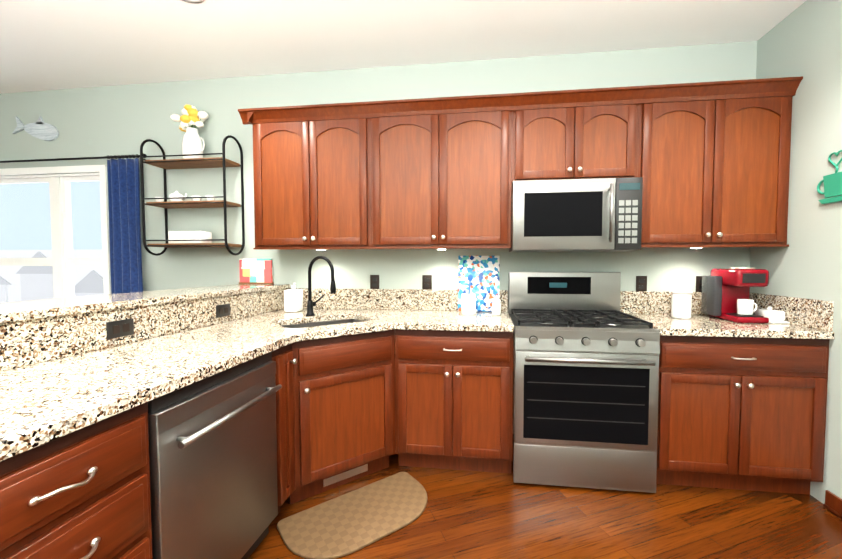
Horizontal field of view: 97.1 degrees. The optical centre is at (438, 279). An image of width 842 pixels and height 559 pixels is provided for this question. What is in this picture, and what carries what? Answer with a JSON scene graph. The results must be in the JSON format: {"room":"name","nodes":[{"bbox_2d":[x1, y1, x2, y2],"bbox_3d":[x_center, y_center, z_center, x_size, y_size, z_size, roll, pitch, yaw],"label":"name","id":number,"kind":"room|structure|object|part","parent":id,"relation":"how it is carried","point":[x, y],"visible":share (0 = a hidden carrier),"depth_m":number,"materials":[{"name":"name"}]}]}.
{"room":"kitchen","nodes":[
{"label":"kitchen","id":0,"kind":"room"},
{"bbox_2d":[0,41,756,433],"bbox_3d":[-1.719,-0.232,3.074,7.724,2.730,0.150,0,2,7],"label":"wall","id":1,"kind":"structure","parent":0,"point":[112,121],"depth_m":2.90,"materials":[{"name":"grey paint"}]},
{"bbox_2d":[12,116,58,140],"bbox_3d":[-3.434,-1.286,3.164,0.445,0.218,0.015,0,2,7],"label":"wall art","id":2,"kind":"object","parent":1,"relation":"attached to","point":[40,129],"visible":0.98,"depth_m":3.15,"materials":[{"name":"white wood"}]},
{"bbox_2d":[0,165,110,301],"bbox_3d":[-3.961,-0.203,3.338,2.420,1.520,0.160,0,2,7],"label":"window","id":3,"kind":"structure","parent":1,"relation":"in","point":[62,261],"depth_m":3.22,"materials":[{"name":"white"}]},
{"bbox_2d":[0,154,148,162],"bbox_3d":[-3.851,-0.991,3.193,3.057,0.050,0.091,0,2,7],"label":"curtain rod","id":4,"kind":"object","parent":1,"relation":"attached to","point":[115,157],"visible":0.92,"depth_m":3.04,"materials":[{"name":"black metal"}]},
{"bbox_2d":[107,158,142,293],"bbox_3d":[-2.550,-0.069,3.038,0.292,1.807,0.049,0,2,7],"label":"curtain","id":5,"kind":"object","parent":4,"relation":"hanging from","point":[124,227],"visible":0.62,"depth_m":3.02,"materials":[{"name":"blue fabric"}]},
{"bbox_2d":[140,135,244,255],"bbox_3d":[-1.904,-0.640,2.890,0.698,0.908,0.221,0,2,7],"label":"wall shelf unit","id":6,"kind":"object","parent":1,"relation":"attached to","point":[191,163],"depth_m":2.84,"materials":[{"name":"black metal"}]},
{"bbox_3d":[-1.983,-0.644,2.904,0.504,0.097,0.100,0,2,7],"label":"tea set on the shelf","id":7,"kind":"part","parent":6,"relation":"part of","materials":[{"name":"white ceramic"}]},
{"bbox_2d":[168,231,211,243],"bbox_3d":[-1.943,-0.326,2.912,0.280,0.095,0.120,0,2,7],"label":"shelf box","id":8,"kind":"object","parent":6,"relation":"on","point":[181,235],"visible":0.75,"depth_m":2.86,"materials":[{"name":"white ceramic"}]},
{"bbox_2d":[171,104,208,158],"bbox_3d":[-1.906,-1.124,2.874,0.251,0.427,0.177,0,2,7],"label":"vase","id":9,"kind":"object","parent":6,"relation":"on","point":[189,119],"visible":0.94,"depth_m":2.84,"materials":[{"name":"white ceramic"}]},
{"bbox_2d":[246,101,377,249],"bbox_3d":[-0.861,-0.697,2.701,0.847,0.940,0.328,0,2,7],"label":"upper cabinet","id":10,"kind":"object","parent":1,"relation":"attached to","point":[311,163],"depth_m":2.54,"materials":[{"name":"brown wood"}]},
{"bbox_2d":[370,275,378,288],"bbox_3d":[-0.488,0.022,2.844,0.072,0.116,0.008,0,2,7],"label":"outlet","id":11,"kind":"object","parent":1,"relation":"attached to","point":[374,281],"visible":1,"depth_m":2.84,"materials":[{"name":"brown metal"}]},
{"bbox_2d":[422,275,431,288],"bbox_3d":[-0.086,0.025,2.792,0.072,0.116,0.008,0,2,7],"label":"outlet","id":12,"kind":"object","parent":1,"relation":"attached to","point":[426,281],"visible":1,"depth_m":2.79,"materials":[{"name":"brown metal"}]},
{"bbox_2d":[370,93,513,248],"bbox_3d":[0.023,-0.693,2.587,0.937,0.940,0.328,0,2,7],"label":"upper cabinet","id":13,"kind":"object","parent":1,"relation":"attached to","point":[442,168],"depth_m":2.42,"materials":[{"name":"brown wood"}]},
{"bbox_2d":[514,85,645,180],"bbox_3d":[0.866,-0.893,2.470,0.761,0.530,0.328,0,2,7],"label":"upper cabinet","id":14,"kind":"object","parent":1,"relation":"attached to","point":[594,133],"depth_m":2.30,"materials":[{"name":"brown wood"}]},
{"bbox_2d":[509,177,642,251],"bbox_3d":[0.859,-0.403,2.432,0.758,0.433,0.440,0,2,7],"label":"microwave","id":15,"kind":"object","parent":14,"relation":"attached to","point":[586,215],"visible":1,"depth_m":2.26,"materials":[{"name":"silver metal"}]},
{"bbox_2d":[636,276,646,290],"bbox_3d":[1.419,0.033,2.598,0.072,0.116,0.008,0,2,7],"label":"outlet","id":16,"kind":"object","parent":1,"relation":"attached to","point":[641,283],"visible":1,"depth_m":2.60,"materials":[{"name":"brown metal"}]},
{"bbox_2d":[696,276,701,291],"bbox_3d":[1.804,0.035,2.549,0.072,0.116,0.008,0,2,7],"label":"outlet","id":17,"kind":"object","parent":1,"relation":"attached to","point":[698,282],"visible":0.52,"depth_m":2.55,"materials":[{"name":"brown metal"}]},
{"bbox_2d":[641,76,801,247],"bbox_3d":[1.662,-0.684,2.376,0.841,0.940,0.328,0,2,7],"label":"upper cabinet","id":18,"kind":"object","parent":1,"relation":"attached to","point":[709,162],"depth_m":2.21,"materials":[{"name":"brown wood"}]},
{"bbox_2d":[316,247,702,249],"bbox_3d":[0.400,-0.213,2.554,2.610,0.013,0.070,0,2,7],"label":"lights","id":19,"kind":"object","parent":18,"relation":"attached to","point":[445,249],"visible":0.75,"depth_m":2.41,"materials":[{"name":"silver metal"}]},
{"bbox_2d":[0,0,805,93],"bbox_3d":[-2.080,-1.521,0.216,8.024,0.080,5.800,0,2,7],"label":"ceiling","id":20,"kind":"structure","parent":0,"point":[56,44],"depth_m":2.37,"materials":[{"name":"white paint"}]},
{"bbox_2d":[182,0,204,2],"bbox_3d":[-1.364,-1.550,1.990,0.199,0.006,0.199,0,2,1],"label":"recessed light","id":21,"kind":"object","parent":20,"relation":"in","point":[194,1],"visible":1,"depth_m":2.06,"materials":[{"name":"grey"}]},
{"bbox_2d":[248,439,841,558],"bbox_3d":[-2.080,1.277,0.332,8.024,0.060,5.800,0,2,7],"label":"floor","id":22,"kind":"structure","parent":0,"point":[466,514],"depth_m":1.81,"materials":[{"name":"brown wood"}]},
{"bbox_2d":[0,402,152,558],"bbox_3d":[-1.132,0.785,0.887,0.657,0.876,0.463,0,2,7],"label":"base cabinet","id":23,"kind":"object","parent":22,"relation":"on","point":[83,493],"visible":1,"depth_m":0.88,"materials":[{"name":"brown wood"}]},
{"bbox_2d":[148,351,281,558],"bbox_3d":[-1.040,0.759,1.421,0.643,0.864,0.614,0,2,7],"label":"dishwasher","id":24,"kind":"object","parent":22,"relation":"on","point":[213,463],"visible":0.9,"depth_m":1.30,"materials":[{"name":"silver metal"}]},
{"bbox_2d":[271,343,296,513],"bbox_3d":[-1.015,0.747,1.819,0.651,0.876,0.173,0,2,7],"label":"base cabinet","id":25,"kind":"object","parent":22,"relation":"on","point":[282,357],"visible":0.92,"depth_m":1.76,"materials":[{"name":"brown wood"}]},
{"bbox_2d":[288,329,395,503],"bbox_3d":[-0.759,0.724,2.392,1.029,0.876,1.029,0,2,7],"label":"base cabinet","id":26,"kind":"object","parent":22,"relation":"on","point":[344,410],"visible":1,"depth_m":2.02,"materials":[{"name":"brown wood"}]},
{"bbox_2d":[0,288,347,460],"bbox_3d":[-1.026,0.214,1.757,0.660,0.194,2.316,0,2,7],"label":"countertop","id":27,"kind":"structure","parent":26,"relation":"on","point":[60,376],"depth_m":1.32,"materials":[{"name":"stone"}]},
{"bbox_2d":[106,318,133,339],"bbox_3d":[-1.355,0.209,1.586,0.008,0.072,0.116,0,2,7],"label":"outlet","id":28,"kind":"object","parent":27,"relation":"attached to","point":[119,328],"visible":1,"depth_m":1.58,"materials":[{"name":"black plastic"}]},
{"bbox_2d":[216,303,229,317],"bbox_3d":[-1.276,0.184,2.205,0.008,0.072,0.116,0,2,7],"label":"outlet","id":29,"kind":"object","parent":27,"relation":"attached to","point":[223,310],"visible":1,"depth_m":2.19,"materials":[{"name":"black plastic"}]},
{"bbox_2d":[284,283,302,311],"bbox_3d":[-1.055,0.128,2.705,0.100,0.210,0.100,0,2,7],"label":"soap dispenser","id":30,"kind":"object","parent":27,"relation":"on","point":[293,298],"visible":1,"depth_m":2.66,"materials":[{"name":"white ceramic"}]},
{"bbox_2d":[306,256,335,315],"bbox_3d":[-0.778,0.042,2.490,0.241,0.400,0.159,0,2,7],"label":"faucet","id":31,"kind":"object","parent":27,"relation":"on","point":[310,305],"visible":1,"depth_m":2.49,"materials":[{"name":"black metal"}]},
{"bbox_2d":[282,319,362,327],"bbox_3d":[-0.700,0.390,2.302,0.564,0.200,0.404,-2,3,-38],"label":"sink basin","id":32,"kind":"object","parent":27,"relation":"in","point":[313,324],"depth_m":2.48,"materials":[{"name":"silver metal"}]},
{"bbox_2d":[300,289,513,340],"bbox_3d":[-0.103,0.193,2.279,1.097,0.194,1.043,0,2,7],"label":"countertop","id":33,"kind":"structure","parent":26,"relation":"on","point":[378,309],"depth_m":2.59,"materials":[{"name":"stone"}]},
{"bbox_2d":[461,274,475,314],"bbox_3d":[0.207,0.101,2.562,0.100,0.276,0.100,0,2,7],"label":"utensil crock","id":34,"kind":"object","parent":33,"relation":"on","point":[468,303],"visible":1,"depth_m":2.52,"materials":[{"name":"white ceramic"}]},
{"bbox_2d":[458,256,499,311],"bbox_3d":[0.293,0.029,2.714,0.300,0.407,0.078,0,2,7],"label":"artwork","id":35,"kind":"object","parent":33,"relation":"on","point":[484,272],"visible":0.81,"depth_m":2.71,"materials":[{"name":"paint"}]},
{"bbox_2d":[492,295,500,314],"bbox_3d":[0.393,0.173,2.521,0.058,0.135,0.058,0,2,7],"label":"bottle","id":36,"kind":"object","parent":33,"relation":"on","point":[496,306],"visible":1,"depth_m":2.50,"materials":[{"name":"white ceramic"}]},
{"bbox_2d":[277,472,427,558],"bbox_3d":[-0.377,1.176,1.866,0.740,0.014,0.400,-2,3,-38],"label":"kitchen mat","id":37,"kind":"object","parent":22,"relation":"on","point":[351,522],"visible":1,"depth_m":1.81,"materials":[{"name":"beige fabric"}]},
{"bbox_2d":[395,329,513,473],"bbox_3d":[0.120,0.721,2.459,0.695,0.876,0.656,0,2,7],"label":"base cabinet","id":38,"kind":"object","parent":22,"relation":"on","point":[454,400],"visible":1,"depth_m":2.17,"materials":[{"name":"brown wood"}]},
{"bbox_2d":[508,272,659,492],"bbox_3d":[0.840,0.562,2.327,0.758,1.205,0.724,0,2,7],"label":"range","id":39,"kind":"object","parent":22,"relation":"on","point":[586,372],"visible":1,"depth_m":2.05,"materials":[{"name":"silver metal"}]},
{"bbox_2d":[656,335,829,494],"bbox_3d":[1.640,0.729,2.263,0.839,0.876,0.656,0,2,7],"label":"base cabinet","id":40,"kind":"object","parent":22,"relation":"on","point":[743,413],"visible":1,"depth_m":1.98,"materials":[{"name":"brown wood"}]},
{"bbox_2d":[620,291,833,338],"bbox_3d":[1.643,0.194,2.260,0.839,0.194,0.636,0,2,7],"label":"countertop","id":41,"kind":"structure","parent":40,"relation":"on","point":[806,318],"depth_m":2.10,"materials":[{"name":"stone"}]},
{"bbox_2d":[671,285,691,318],"bbox_3d":[1.555,0.141,2.380,0.113,0.210,0.113,0,2,7],"label":"canister","id":42,"kind":"object","parent":41,"relation":"on","point":[681,302],"visible":1,"depth_m":2.34,"materials":[{"name":"white ceramic"}]},
{"bbox_2d":[701,267,768,322],"bbox_3d":[1.824,0.087,2.297,0.223,0.325,0.290,0,2,7],"label":"coffee maker","id":43,"kind":"object","parent":41,"relation":"on","point":[725,294],"visible":1,"depth_m":2.30,"materials":[{"name":"red plastic"}]},
{"bbox_2d":[755,307,789,323],"bbox_3d":[1.990,0.207,2.236,0.096,0.090,0.180,0,2,7],"label":"butter dish","id":44,"kind":"object","parent":41,"relation":"on","point":[775,316],"visible":0.75,"depth_m":2.17,"materials":[{"name":"white ceramic"}]},
{"bbox_3d":[-1.422,0.649,1.845,0.136,1.070,2.278,0,2,7],"label":"wall","id":45,"kind":"structure","parent":22,"relation":"on","visible":0},
{"bbox_2d":[0,284,289,322],"bbox_3d":[-1.534,0.098,1.821,0.435,0.031,2.308,0,2,7],"label":"bar countertop","id":46,"kind":"structure","parent":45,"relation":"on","point":[25,310],"depth_m":1.66,"materials":[{"name":"stone"}]},
{"bbox_2d":[239,259,273,283],"bbox_3d":[-1.446,-0.065,2.945,0.280,0.200,0.030,0,2,7],"label":"block sign","id":47,"kind":"object","parent":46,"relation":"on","point":[256,271],"visible":0.96,"depth_m":2.93,"materials":[{"name":"paint"}]},
{"bbox_2d":[750,0,841,503],"bbox_3d":[1.835,-0.099,-0.154,0.150,2.730,5.650,0,2,7],"label":"wall","id":48,"kind":"structure","parent":0,"point":[804,39],"depth_m":2.02,"materials":[{"name":"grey paint"}]},
{"bbox_2d":[817,150,841,203],"bbox_3d":[2.015,-0.521,1.890,0.012,0.254,0.200,0,2,7],"label":"wall art","id":49,"kind":"object","parent":48,"relation":"attached to","point":[832,185],"visible":0.98,"depth_m":1.90,"materials":[{"name":"teal metal"}]},
{"bbox_2d":[822,490,841,519],"bbox_3d":[1.696,1.235,-0.474,0.025,0.090,4.850,0,2,7],"label":"baseboard","id":50,"kind":"structure","parent":48,"relation":"attached to","point":[833,504],"depth_m":1.88,"materials":[{"name":"brown wood"}]},
{"label":"outside","id":51,"kind":"structure","parent":0,"visible":0},
{"bbox_2d":[0,181,103,302],"bbox_3d":[-14.225,-3.174,10.467,36.000,10.000,0.250,0,2,7],"label":"sky","id":52,"kind":"structure","parent":51,"point":[40,248],"depth_m":10.11,"materials":[{"name":"blue"}]}
]}

